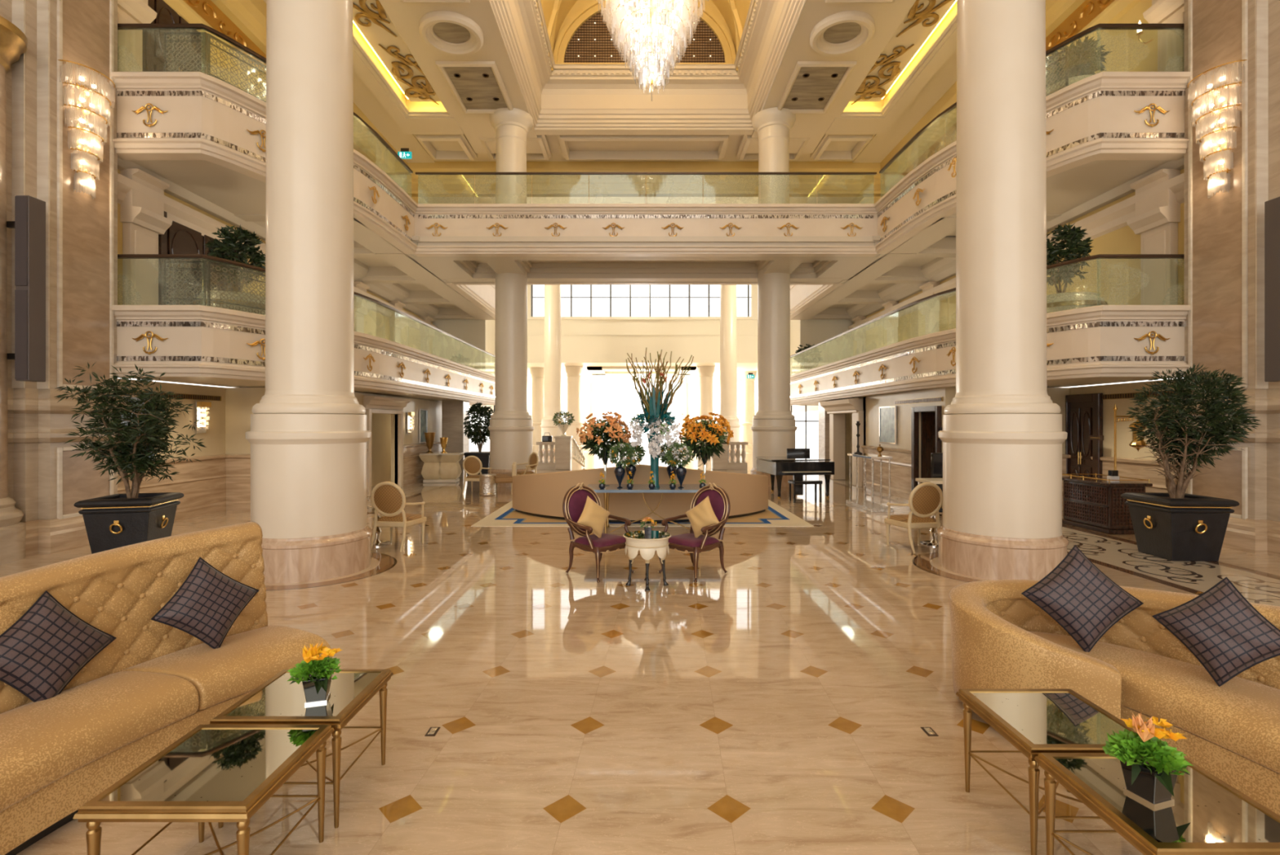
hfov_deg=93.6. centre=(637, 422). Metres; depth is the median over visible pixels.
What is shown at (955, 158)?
gold emblem
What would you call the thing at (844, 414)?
door
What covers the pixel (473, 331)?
wall
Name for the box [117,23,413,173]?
handrail
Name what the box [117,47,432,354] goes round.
wall
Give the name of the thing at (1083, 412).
door
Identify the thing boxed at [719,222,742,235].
gold emblem
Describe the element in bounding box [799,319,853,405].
wall
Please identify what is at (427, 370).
gold emblem
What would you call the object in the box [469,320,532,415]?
wall
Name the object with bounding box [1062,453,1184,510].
baseboard
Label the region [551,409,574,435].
bouquet
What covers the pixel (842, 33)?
ceiling medallion
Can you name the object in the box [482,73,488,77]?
recessed light
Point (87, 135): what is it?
wall sconce
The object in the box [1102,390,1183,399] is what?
grille
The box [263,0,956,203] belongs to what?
ceiling
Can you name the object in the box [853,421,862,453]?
candlestick
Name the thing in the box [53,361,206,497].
potted tree
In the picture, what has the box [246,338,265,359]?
gold emblem
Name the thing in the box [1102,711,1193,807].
flower pot
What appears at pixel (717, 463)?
stone pedestal
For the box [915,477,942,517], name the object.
writing desk
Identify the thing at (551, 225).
gold emblem
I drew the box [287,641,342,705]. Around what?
flower pot
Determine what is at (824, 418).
pier
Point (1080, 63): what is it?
plant
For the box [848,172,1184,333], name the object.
crown molding
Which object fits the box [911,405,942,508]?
door
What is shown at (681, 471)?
bouquet
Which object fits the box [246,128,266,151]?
gold emblem
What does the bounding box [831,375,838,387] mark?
gold emblem
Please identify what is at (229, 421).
wall
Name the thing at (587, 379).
column
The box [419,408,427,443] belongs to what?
framed picture
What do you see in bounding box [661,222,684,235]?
gold emblem
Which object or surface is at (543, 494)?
sofa
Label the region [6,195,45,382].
speaker
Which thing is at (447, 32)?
ceiling medallion
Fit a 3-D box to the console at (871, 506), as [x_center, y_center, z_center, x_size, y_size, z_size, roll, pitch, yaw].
[5.070,1.275,13.200,0.480,1.150,1.500,0,0,0]
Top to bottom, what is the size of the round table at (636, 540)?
0.584 m
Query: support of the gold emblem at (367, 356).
attached to the balcony at (204, 344)
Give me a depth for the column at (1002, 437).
7.20 m
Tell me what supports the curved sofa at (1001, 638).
on the floor
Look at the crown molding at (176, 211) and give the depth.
11.63 m
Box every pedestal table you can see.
[366,507,391,546]
[920,507,942,546]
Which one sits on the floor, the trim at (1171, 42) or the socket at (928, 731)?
the socket at (928, 731)
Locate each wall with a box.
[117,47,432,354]
[117,377,265,458]
[354,391,442,484]
[432,319,486,405]
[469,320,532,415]
[494,284,757,359]
[553,0,736,57]
[740,320,818,441]
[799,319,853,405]
[853,0,1184,355]
[862,387,955,508]
[955,377,1184,461]
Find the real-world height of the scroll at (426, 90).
0.067 m
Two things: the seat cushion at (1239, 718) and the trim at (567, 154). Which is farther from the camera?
the trim at (567, 154)
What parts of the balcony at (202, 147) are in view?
wall cornice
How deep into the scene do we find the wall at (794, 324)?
35.53 m
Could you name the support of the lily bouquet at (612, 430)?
on the console table at (642, 488)
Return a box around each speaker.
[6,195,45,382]
[1264,196,1279,382]
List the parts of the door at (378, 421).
hood moulding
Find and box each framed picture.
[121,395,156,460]
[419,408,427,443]
[879,405,896,444]
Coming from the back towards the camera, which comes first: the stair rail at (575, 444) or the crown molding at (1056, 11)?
the stair rail at (575, 444)
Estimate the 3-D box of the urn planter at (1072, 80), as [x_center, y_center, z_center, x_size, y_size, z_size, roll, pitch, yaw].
[7.850,-5.710,10.900,1.114,0.720,1.114,0,0,0]
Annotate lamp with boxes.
[195,401,211,432]
[352,20,408,98]
[407,412,414,432]
[881,0,956,98]
[1136,21,1153,44]
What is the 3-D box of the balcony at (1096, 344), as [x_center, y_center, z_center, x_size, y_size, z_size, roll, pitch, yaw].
[7.615,-1.320,17.655,3.110,1.140,16.090,0,0,0]
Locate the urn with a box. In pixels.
[875,444,883,456]
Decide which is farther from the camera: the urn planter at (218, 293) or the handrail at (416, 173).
the handrail at (416, 173)
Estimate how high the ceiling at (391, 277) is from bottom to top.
1.360 m
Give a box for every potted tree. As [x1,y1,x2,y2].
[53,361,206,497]
[462,400,494,452]
[1125,362,1261,497]
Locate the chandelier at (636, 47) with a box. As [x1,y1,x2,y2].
[595,0,708,101]
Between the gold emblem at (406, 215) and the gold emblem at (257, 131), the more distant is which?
the gold emblem at (406, 215)
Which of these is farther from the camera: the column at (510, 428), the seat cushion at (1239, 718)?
the column at (510, 428)
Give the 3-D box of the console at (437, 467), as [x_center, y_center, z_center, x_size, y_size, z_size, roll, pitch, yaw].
[-6.130,1.395,18.800,1.250,0.910,0.640,0,0,-4]
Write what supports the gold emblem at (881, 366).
attached to the balcony at (1096, 344)
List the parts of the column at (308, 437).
moulding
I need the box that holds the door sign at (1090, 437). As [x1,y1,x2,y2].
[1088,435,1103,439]
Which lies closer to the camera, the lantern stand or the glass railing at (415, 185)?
the lantern stand
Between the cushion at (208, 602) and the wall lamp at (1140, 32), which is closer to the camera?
the cushion at (208, 602)
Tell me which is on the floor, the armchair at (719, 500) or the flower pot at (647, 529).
the armchair at (719, 500)
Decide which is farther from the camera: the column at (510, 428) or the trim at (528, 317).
the trim at (528, 317)
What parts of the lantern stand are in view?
pane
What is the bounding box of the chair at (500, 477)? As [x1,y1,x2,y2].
[495,462,516,494]
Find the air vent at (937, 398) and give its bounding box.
[894,396,942,404]
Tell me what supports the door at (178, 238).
in the wall at (375, 324)
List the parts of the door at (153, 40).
raised panel, raised panel, raised panel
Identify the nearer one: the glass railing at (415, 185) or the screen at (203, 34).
the screen at (203, 34)
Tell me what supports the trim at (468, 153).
attached to the ceiling at (557, 154)
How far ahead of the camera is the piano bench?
14.04 m
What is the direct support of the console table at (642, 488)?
on the floor
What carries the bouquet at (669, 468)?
on the console table at (642, 488)
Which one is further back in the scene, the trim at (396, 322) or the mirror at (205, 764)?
the trim at (396, 322)
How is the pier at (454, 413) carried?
on the floor
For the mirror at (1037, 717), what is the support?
on the coffee table at (1035, 722)
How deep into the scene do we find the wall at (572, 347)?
37.00 m
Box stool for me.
[479,473,496,496]
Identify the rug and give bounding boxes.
[471,499,813,526]
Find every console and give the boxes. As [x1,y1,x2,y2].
[418,452,464,482]
[845,453,893,511]
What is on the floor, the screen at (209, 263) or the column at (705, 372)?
the column at (705, 372)
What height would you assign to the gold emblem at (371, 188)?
0.384 m
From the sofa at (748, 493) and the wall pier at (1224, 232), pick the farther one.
the sofa at (748, 493)
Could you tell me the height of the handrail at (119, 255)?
0.860 m
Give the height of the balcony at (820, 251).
1.260 m
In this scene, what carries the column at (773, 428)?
on the floor
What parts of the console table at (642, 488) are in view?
leg, leg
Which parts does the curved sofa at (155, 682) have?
backrest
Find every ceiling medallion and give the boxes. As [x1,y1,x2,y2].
[418,10,483,55]
[809,10,875,55]
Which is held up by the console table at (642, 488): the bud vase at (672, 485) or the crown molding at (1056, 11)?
the bud vase at (672, 485)
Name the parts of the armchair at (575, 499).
leg, post, arm, frame, leg, seat rail, seat, arm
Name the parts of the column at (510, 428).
moulding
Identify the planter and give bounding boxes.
[73,492,184,553]
[191,290,265,315]
[463,451,489,475]
[1045,74,1092,94]
[1046,291,1107,312]
[1120,492,1239,560]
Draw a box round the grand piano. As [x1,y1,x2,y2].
[755,448,834,498]
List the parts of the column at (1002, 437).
moulding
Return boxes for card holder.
[1106,470,1119,482]
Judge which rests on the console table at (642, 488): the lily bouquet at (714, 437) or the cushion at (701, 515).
the lily bouquet at (714, 437)
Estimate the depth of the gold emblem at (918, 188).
13.22 m
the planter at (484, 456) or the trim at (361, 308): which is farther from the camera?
the planter at (484, 456)
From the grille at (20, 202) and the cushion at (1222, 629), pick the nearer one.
the cushion at (1222, 629)
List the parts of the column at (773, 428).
moulding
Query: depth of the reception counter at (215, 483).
12.14 m
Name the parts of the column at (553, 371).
moulding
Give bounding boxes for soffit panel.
[400,0,470,2]
[435,61,513,113]
[777,61,857,113]
[824,0,895,2]
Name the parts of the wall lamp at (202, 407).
plate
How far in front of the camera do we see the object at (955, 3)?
15.52 m
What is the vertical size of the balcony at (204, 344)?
1.140 m
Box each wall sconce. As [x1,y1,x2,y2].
[57,59,115,199]
[1186,59,1247,198]
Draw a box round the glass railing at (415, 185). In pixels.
[400,161,888,196]
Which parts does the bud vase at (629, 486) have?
globe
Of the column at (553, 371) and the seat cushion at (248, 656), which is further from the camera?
the column at (553, 371)
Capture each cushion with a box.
[0,590,116,702]
[0,671,199,812]
[120,625,332,710]
[150,556,258,648]
[577,495,610,537]
[684,495,719,537]
[1021,545,1143,652]
[1028,631,1279,773]
[1151,576,1279,686]
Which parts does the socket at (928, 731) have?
lid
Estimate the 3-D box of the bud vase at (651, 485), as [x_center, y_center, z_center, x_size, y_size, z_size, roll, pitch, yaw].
[0.227,0.947,9.977,0.129,0.299,0.134,0,0,14]
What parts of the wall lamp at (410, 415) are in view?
plate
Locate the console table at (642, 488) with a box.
[587,484,700,533]
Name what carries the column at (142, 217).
attached to the wall at (375, 324)
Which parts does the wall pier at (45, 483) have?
baseboard, torus moulding, panel frame, panel frame, panel, panel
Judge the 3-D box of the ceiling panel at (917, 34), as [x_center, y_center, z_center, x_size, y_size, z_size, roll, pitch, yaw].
[6.530,-9.430,11.800,1.100,0.040,11.600,0,0,0]
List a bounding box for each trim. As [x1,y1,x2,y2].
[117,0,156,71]
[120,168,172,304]
[183,0,382,169]
[352,0,453,117]
[354,281,371,333]
[389,300,406,343]
[413,133,477,159]
[420,315,435,352]
[479,134,551,159]
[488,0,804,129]
[527,316,757,362]
[533,0,758,74]
[536,0,755,70]
[556,134,731,159]
[586,366,696,374]
[735,134,809,159]
[810,133,875,159]
[835,0,956,117]
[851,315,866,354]
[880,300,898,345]
[888,0,1115,191]
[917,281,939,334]
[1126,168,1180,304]
[1142,0,1184,71]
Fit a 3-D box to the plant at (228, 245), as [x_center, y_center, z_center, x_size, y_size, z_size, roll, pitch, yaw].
[-7.341,-2.939,11.037,1.028,1.395,1.025,0,0,0]
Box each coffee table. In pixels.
[72,724,334,854]
[208,669,393,827]
[955,688,1135,854]
[1034,752,1279,854]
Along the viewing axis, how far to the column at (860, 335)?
24.26 m
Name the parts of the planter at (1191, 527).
ring handle, ring handle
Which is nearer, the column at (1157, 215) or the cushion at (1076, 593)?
the cushion at (1076, 593)
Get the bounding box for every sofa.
[0,521,332,854]
[512,464,640,523]
[640,464,768,523]
[949,579,1279,815]
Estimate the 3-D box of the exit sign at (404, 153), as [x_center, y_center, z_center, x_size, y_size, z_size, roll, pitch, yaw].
[-6.591,-7.622,16.995,0.380,0.290,0.049,0,0,0]
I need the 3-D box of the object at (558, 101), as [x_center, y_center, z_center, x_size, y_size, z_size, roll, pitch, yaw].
[0.200,-9.950,11.875,6.840,1.600,13.750,0,0,0]
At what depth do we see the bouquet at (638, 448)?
10.56 m
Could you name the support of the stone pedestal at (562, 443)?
on the floor
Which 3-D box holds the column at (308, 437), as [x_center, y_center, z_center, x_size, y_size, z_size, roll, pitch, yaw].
[-4.155,-3.650,7.640,1.428,11.000,1.428,0,0,42]
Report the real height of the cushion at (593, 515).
0.520 m
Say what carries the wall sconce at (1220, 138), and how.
attached to the wall pier at (1224, 232)
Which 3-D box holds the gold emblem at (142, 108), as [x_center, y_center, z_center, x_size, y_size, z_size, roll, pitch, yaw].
[-7.900,-4.975,9.717,0.584,0.384,0.048,0,0,0]
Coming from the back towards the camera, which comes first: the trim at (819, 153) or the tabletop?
the trim at (819, 153)
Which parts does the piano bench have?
leg, leg, seat, leg, leg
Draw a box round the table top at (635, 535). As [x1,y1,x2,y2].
[623,530,670,539]
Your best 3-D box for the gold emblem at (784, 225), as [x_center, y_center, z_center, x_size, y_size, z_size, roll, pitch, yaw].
[3.888,-4.975,15.517,0.584,0.384,0.048,0,0,0]
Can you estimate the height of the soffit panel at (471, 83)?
0.100 m
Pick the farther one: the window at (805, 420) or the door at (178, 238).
the window at (805, 420)
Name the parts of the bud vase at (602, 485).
globe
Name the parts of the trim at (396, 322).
raised panel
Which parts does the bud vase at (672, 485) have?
globe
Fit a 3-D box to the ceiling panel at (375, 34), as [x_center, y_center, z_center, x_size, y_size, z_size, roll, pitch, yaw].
[-6.110,-9.430,11.800,1.100,0.040,11.600,0,0,0]
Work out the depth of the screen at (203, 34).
9.89 m
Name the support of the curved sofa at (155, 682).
on the floor
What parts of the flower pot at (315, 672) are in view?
yellow flower, peach flower, peach flower, peach flower, yellow flower, yellow flower, yellow flower, yellow flower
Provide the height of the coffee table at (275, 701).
0.505 m
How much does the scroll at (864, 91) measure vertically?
0.067 m
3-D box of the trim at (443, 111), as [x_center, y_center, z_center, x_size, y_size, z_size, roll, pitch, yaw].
[-6.225,-9.300,12.000,1.450,0.300,12.000,0,0,0]
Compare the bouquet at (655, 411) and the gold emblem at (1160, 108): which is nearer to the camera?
the gold emblem at (1160, 108)
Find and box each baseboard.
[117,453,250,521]
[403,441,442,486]
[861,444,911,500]
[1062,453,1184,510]
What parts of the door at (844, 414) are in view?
hood moulding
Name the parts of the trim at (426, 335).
raised panel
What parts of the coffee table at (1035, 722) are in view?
leg, leg, gold frame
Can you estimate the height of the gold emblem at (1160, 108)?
0.384 m
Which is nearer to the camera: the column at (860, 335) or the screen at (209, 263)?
the screen at (209, 263)
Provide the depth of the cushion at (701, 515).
7.25 m
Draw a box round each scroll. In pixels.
[352,0,439,104]
[850,0,951,104]
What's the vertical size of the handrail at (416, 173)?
0.880 m
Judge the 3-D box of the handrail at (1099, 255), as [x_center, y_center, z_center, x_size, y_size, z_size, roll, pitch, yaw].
[6.613,-2.320,17.517,2.178,0.860,16.056,0,0,-10]
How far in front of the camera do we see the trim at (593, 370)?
41.12 m
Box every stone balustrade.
[536,441,555,469]
[727,441,748,469]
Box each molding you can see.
[117,173,437,333]
[163,0,407,186]
[534,129,753,134]
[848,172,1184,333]
[880,0,1141,186]
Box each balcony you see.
[111,71,417,253]
[111,304,494,404]
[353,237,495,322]
[410,203,880,284]
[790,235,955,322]
[790,304,1190,404]
[874,71,1190,253]
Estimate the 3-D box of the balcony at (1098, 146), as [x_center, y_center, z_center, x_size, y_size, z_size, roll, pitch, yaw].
[7.615,-4.950,12.630,3.110,1.360,6.040,0,0,0]
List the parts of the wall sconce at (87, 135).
plate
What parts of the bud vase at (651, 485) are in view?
globe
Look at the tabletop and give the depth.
2.94 m
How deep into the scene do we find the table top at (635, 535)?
6.78 m
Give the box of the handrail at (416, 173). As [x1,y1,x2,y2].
[415,172,876,174]
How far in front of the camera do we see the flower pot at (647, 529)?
6.86 m
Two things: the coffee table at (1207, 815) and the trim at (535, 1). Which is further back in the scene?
the trim at (535, 1)
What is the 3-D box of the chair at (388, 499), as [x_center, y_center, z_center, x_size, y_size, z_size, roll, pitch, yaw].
[-3.584,1.350,8.970,0.706,1.012,0.686,0,0,8]
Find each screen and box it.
[164,31,206,74]
[164,260,206,305]
[207,33,266,102]
[207,261,265,314]
[1045,47,1068,96]
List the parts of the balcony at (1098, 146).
wall cornice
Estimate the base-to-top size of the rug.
0.012 m
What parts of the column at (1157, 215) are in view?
raised panel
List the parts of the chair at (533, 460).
seat, frame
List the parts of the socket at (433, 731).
lid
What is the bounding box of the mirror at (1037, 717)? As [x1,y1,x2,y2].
[970,692,1130,743]
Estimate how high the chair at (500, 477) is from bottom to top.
0.780 m
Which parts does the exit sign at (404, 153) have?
panel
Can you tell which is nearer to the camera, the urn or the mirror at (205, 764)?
the mirror at (205, 764)
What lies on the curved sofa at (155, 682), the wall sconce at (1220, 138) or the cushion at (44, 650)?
the cushion at (44, 650)
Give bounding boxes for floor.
[0,441,1279,854]
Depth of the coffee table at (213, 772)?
2.31 m
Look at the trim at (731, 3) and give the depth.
17.26 m
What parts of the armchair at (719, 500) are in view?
leg, arm, leg, seat, seat rail, leg, frame, arm, post, leg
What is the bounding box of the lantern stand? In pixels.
[1113,403,1146,470]
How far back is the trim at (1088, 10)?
12.87 m
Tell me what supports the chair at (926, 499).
on the floor
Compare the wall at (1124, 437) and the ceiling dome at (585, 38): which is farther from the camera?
the ceiling dome at (585, 38)
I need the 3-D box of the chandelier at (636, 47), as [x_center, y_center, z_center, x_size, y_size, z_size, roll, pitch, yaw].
[0.292,-10.200,12.600,2.869,6.900,2.869,0,0,0]
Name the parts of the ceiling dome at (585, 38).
arch sill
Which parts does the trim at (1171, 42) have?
raised panel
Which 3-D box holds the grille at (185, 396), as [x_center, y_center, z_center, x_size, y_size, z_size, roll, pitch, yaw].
[-8.735,-0.510,11.250,0.030,0.100,2.700,0,0,0]
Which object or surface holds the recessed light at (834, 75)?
attached to the soffit panel at (820, 83)
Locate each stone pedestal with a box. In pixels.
[554,435,573,469]
[711,436,728,469]
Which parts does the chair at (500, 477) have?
seat, leg, backrest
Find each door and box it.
[142,0,207,74]
[158,210,240,304]
[363,395,410,496]
[819,397,863,486]
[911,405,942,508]
[1065,392,1102,477]
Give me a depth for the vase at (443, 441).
18.78 m
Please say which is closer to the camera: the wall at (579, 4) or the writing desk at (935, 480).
the writing desk at (935, 480)
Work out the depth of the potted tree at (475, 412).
19.82 m
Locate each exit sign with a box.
[397,147,412,159]
[746,372,754,377]
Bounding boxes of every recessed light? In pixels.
[453,73,460,77]
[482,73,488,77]
[802,73,809,77]
[817,97,824,101]
[831,73,838,77]
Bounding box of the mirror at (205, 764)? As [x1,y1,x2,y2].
[98,728,318,800]
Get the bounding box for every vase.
[424,432,435,453]
[440,437,448,453]
[598,471,605,488]
[626,471,634,488]
[648,471,655,488]
[668,471,676,488]
[698,471,706,488]
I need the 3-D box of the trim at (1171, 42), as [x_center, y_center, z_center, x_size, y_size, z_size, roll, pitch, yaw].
[8.990,-6.625,10.150,0.360,2.350,0.680,0,0,0]
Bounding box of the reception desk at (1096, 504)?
[1062,472,1152,534]
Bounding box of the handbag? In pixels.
[542,432,551,441]
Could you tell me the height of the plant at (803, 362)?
1.457 m
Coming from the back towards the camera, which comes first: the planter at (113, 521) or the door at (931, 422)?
the door at (931, 422)
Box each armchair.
[562,482,635,582]
[657,482,730,582]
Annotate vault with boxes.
[542,0,749,52]
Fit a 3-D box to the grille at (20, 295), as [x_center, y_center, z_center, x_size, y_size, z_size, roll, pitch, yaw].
[-8.300,-1.190,8.092,0.160,1.200,0.014,0,0,0]
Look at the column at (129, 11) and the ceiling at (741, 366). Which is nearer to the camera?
the column at (129, 11)
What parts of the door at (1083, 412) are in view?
raised panel, raised panel, raised panel, raised panel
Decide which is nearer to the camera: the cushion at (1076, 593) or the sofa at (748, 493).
the cushion at (1076, 593)
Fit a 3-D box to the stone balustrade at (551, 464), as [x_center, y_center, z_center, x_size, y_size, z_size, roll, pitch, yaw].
[-3.556,1.300,24.000,0.960,1.100,0.400,0,0,0]
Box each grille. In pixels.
[14,195,27,285]
[14,289,27,378]
[121,389,221,400]
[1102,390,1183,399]
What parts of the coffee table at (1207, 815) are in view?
leg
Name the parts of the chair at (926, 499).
leg, arm, seat, leg, seat rail, leg, frame, leg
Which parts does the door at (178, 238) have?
raised panel, raised panel, raised panel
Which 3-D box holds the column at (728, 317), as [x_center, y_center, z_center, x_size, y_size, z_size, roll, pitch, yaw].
[4.815,-3.650,32.000,1.316,11.000,1.316,0,0,0]
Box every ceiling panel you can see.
[352,0,440,101]
[849,0,955,101]
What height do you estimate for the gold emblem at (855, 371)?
0.384 m
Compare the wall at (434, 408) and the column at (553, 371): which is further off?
the column at (553, 371)
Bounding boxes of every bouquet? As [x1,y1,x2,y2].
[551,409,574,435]
[576,411,634,485]
[606,442,637,488]
[618,440,646,484]
[626,346,693,487]
[658,440,684,482]
[663,441,693,488]
[675,412,733,485]
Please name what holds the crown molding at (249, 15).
attached to the wall at (375, 324)
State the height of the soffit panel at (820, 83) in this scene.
0.100 m
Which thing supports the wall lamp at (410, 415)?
attached to the wall at (434, 408)
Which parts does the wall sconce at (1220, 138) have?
plate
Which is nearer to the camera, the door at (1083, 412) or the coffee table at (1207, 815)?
the coffee table at (1207, 815)
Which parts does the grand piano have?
leg, leg, lid, leg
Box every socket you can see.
[424,726,440,736]
[920,726,938,736]
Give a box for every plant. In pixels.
[204,223,265,292]
[450,353,471,366]
[793,343,822,370]
[1045,35,1111,88]
[1046,222,1094,293]
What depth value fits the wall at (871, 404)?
14.91 m
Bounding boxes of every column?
[0,15,27,564]
[244,0,372,582]
[487,107,534,486]
[529,367,544,450]
[540,284,564,457]
[564,365,582,451]
[580,373,595,446]
[682,373,697,444]
[697,365,715,443]
[716,284,741,457]
[740,370,756,448]
[750,106,797,486]
[937,0,1068,580]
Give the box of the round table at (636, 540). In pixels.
[622,530,671,590]
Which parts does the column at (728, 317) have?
moulding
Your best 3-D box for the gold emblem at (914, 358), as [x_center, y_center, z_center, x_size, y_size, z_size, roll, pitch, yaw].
[6.167,-1.295,13.426,0.048,0.384,0.584,0,0,0]
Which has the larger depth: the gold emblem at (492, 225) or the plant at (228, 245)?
the gold emblem at (492, 225)
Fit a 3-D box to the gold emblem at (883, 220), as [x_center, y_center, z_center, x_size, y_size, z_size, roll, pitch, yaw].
[6.167,-4.975,15.047,0.048,0.384,0.584,0,0,0]
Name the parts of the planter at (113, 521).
ring handle, ring handle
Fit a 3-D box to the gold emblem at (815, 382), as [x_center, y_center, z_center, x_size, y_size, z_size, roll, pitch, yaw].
[6.167,-1.295,20.844,0.048,0.384,0.584,0,0,0]
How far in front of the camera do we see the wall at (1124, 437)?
11.50 m
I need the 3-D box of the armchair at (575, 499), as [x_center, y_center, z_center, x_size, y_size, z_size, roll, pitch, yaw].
[-0.505,1.306,7.420,0.752,1.098,0.757,0,0,43]
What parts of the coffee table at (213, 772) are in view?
leg, leg, leg, leg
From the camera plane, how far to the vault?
17.84 m
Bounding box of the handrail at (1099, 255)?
[790,253,1184,357]
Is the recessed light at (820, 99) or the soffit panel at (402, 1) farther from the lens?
the recessed light at (820, 99)
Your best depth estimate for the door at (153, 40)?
10.98 m
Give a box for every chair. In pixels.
[370,481,426,551]
[462,455,491,493]
[495,462,516,494]
[511,452,538,475]
[884,481,942,553]
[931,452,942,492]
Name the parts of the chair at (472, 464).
leg, seat rail, seat, frame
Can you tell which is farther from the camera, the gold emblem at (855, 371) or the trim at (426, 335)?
the trim at (426, 335)
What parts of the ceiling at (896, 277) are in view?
wall cornice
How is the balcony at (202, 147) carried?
on the column at (142, 217)
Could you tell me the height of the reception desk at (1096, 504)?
0.920 m
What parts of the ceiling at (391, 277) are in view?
wall cornice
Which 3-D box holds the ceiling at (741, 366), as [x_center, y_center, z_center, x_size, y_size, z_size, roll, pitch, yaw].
[0.200,-3.900,46.650,22.400,0.300,18.700,0,0,0]
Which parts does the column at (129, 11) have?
raised panel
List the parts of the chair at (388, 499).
leg, frame, leg, seat rail, seat, leg, arm, leg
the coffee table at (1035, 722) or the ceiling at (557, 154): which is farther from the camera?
the ceiling at (557, 154)
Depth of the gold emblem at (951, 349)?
11.76 m
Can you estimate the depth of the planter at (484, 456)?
19.61 m
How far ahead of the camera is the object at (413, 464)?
18.33 m
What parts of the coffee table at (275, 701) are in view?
leg, gold frame, leg, leg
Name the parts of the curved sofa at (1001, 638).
backrest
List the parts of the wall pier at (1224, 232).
panel, panel, panel frame, panel frame, torus moulding, baseboard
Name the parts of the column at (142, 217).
raised panel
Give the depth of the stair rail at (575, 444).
24.49 m
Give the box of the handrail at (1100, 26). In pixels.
[879,23,1184,173]
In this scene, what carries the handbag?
on the stone balustrade at (551, 464)
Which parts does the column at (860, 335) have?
raised panel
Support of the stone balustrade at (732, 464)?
on the floor
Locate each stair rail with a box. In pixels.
[572,438,585,466]
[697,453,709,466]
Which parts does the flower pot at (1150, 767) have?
yellow flower, peach flower, peach flower, peach flower, yellow flower, yellow flower, yellow flower, yellow flower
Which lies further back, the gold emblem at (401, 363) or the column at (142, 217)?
the gold emblem at (401, 363)
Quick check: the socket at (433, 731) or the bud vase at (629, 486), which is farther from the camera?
the bud vase at (629, 486)
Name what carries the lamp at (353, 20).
attached to the trim at (443, 111)
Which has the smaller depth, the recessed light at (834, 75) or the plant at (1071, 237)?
the plant at (1071, 237)
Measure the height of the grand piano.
1.212 m
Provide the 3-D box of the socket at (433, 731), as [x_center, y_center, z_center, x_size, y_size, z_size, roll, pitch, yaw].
[-1.229,1.847,3.600,0.060,0.006,0.100,0,0,0]
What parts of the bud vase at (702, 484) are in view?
globe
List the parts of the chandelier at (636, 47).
suspension rod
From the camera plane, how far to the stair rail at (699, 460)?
24.76 m
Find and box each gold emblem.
[131,102,168,127]
[132,330,167,354]
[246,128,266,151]
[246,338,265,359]
[363,353,375,371]
[368,186,380,204]
[396,361,406,377]
[401,214,410,230]
[423,368,431,382]
[425,222,448,235]
[444,373,451,386]
[485,222,508,235]
[544,222,567,235]
[602,222,624,235]
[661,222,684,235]
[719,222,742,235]
[777,222,799,235]
[813,379,818,391]
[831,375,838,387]
[840,222,862,235]
[852,370,860,383]
[877,364,887,378]
[880,216,889,231]
[908,355,920,373]
[912,187,924,205]
[946,157,956,177]
[946,346,955,366]
[1133,102,1169,127]
[1133,330,1169,354]
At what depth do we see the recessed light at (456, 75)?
15.81 m
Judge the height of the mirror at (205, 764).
0.008 m
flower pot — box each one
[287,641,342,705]
[639,516,656,533]
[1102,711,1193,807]
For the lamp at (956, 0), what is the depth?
14.96 m
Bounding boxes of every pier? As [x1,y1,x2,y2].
[0,0,132,556]
[442,400,469,477]
[818,400,832,476]
[1168,0,1279,556]
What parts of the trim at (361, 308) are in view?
raised panel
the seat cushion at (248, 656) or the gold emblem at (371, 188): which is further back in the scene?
the gold emblem at (371, 188)
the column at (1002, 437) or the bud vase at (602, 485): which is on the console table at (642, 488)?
the bud vase at (602, 485)
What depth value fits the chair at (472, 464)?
15.62 m
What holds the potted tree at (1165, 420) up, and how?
on the planter at (1191, 527)
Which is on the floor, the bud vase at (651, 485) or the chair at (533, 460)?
the chair at (533, 460)
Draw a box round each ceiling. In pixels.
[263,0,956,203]
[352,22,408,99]
[429,134,858,161]
[527,362,757,382]
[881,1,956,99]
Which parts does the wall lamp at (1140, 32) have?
arm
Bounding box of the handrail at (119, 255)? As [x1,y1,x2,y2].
[117,253,494,357]
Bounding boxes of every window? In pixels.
[530,284,751,316]
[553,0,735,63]
[562,381,740,442]
[790,404,818,448]
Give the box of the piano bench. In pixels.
[787,479,822,502]
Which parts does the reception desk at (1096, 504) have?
lattice drawer, lattice drawer, drawer rail, drawer rail, gallery rail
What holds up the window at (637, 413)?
in the wall at (490, 323)
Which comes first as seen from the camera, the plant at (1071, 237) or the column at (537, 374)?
the plant at (1071, 237)
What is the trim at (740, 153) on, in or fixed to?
attached to the ceiling at (557, 154)

